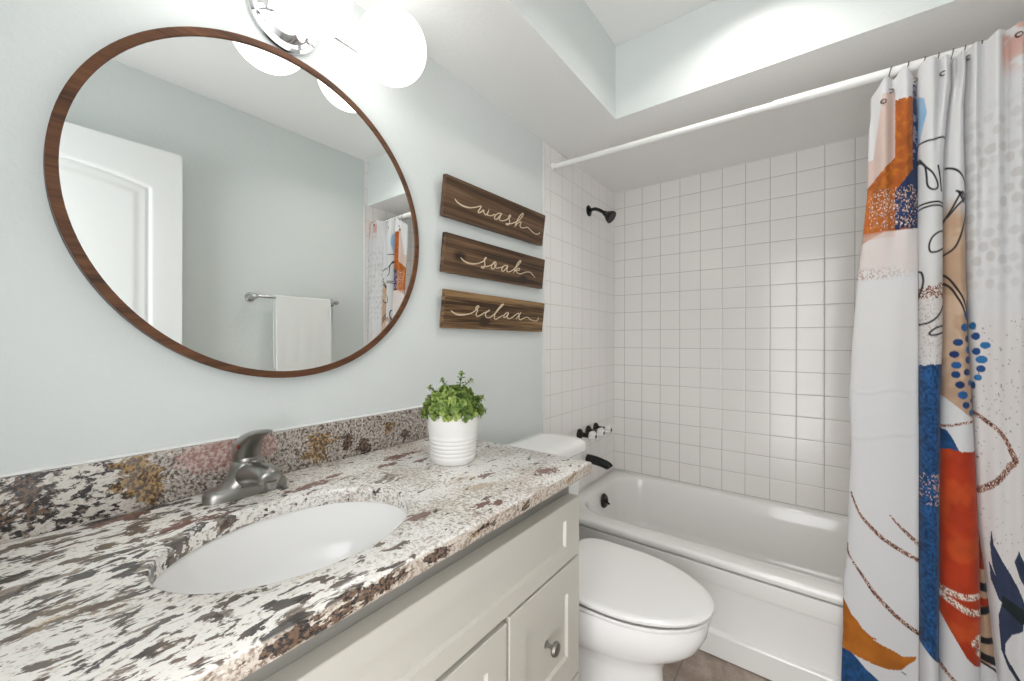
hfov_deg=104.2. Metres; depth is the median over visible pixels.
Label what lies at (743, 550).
basin
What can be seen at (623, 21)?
ceiling
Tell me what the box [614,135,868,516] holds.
wall
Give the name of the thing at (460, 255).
word sign
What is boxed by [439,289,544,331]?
word sign
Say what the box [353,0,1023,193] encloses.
ceiling
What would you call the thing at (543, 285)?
trim
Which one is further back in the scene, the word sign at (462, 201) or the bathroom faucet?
the word sign at (462, 201)
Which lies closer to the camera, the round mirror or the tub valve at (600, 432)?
the round mirror
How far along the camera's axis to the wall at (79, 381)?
1.03 m
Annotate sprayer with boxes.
[586,205,615,222]
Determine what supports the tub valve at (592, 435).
attached to the wall at (79, 381)
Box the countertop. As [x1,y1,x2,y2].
[0,405,591,680]
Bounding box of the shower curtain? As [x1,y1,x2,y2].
[841,21,1023,680]
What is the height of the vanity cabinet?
0.834 m
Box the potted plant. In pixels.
[419,371,486,465]
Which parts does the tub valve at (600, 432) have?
knob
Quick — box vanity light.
[247,0,426,87]
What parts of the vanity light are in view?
globe, globe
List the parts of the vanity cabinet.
door, drawer, knob, drawer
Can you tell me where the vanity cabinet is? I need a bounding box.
[240,486,578,680]
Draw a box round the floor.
[663,649,770,680]
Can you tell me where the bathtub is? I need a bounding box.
[579,469,847,680]
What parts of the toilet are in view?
tank lid, tank, bowl, seat, lid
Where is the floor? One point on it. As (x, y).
(701, 666)
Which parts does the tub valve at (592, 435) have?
stem, knob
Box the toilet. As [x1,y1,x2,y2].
[506,433,713,680]
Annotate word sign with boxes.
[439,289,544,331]
[440,174,544,245]
[440,232,544,288]
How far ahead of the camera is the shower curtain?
1.10 m
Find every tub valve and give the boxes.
[576,428,596,441]
[585,425,604,437]
[593,422,611,434]
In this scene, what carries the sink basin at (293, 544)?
in the countertop
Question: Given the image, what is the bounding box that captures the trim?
[542,141,544,432]
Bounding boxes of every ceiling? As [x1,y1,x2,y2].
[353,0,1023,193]
[585,0,714,45]
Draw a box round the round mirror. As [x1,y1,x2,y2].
[43,26,418,377]
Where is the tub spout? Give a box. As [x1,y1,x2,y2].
[585,454,612,469]
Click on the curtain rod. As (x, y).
(877, 76)
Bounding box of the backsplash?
[0,407,426,543]
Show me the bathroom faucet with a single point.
(248, 474)
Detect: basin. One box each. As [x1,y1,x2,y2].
[153,502,406,593]
[579,469,847,605]
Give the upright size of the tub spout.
0.064 m
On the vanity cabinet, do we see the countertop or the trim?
the countertop
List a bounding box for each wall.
[0,0,613,490]
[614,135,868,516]
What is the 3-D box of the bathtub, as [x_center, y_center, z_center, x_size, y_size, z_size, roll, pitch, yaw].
[1.019,0.995,1.768,1.516,0.363,0.770,0,0,37]
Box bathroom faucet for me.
[202,429,286,505]
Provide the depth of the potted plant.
0.99 m
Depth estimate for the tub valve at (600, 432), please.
2.19 m
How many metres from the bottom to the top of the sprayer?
0.120 m
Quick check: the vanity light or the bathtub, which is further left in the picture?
the vanity light
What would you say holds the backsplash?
attached to the wall at (79, 381)
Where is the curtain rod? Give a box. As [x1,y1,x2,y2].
[551,40,986,170]
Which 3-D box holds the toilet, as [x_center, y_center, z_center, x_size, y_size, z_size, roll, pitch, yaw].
[0.276,0.787,1.340,0.728,0.784,0.508,0,0,37]
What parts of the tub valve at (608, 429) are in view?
knob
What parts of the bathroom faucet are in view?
lever, spout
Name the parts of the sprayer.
arm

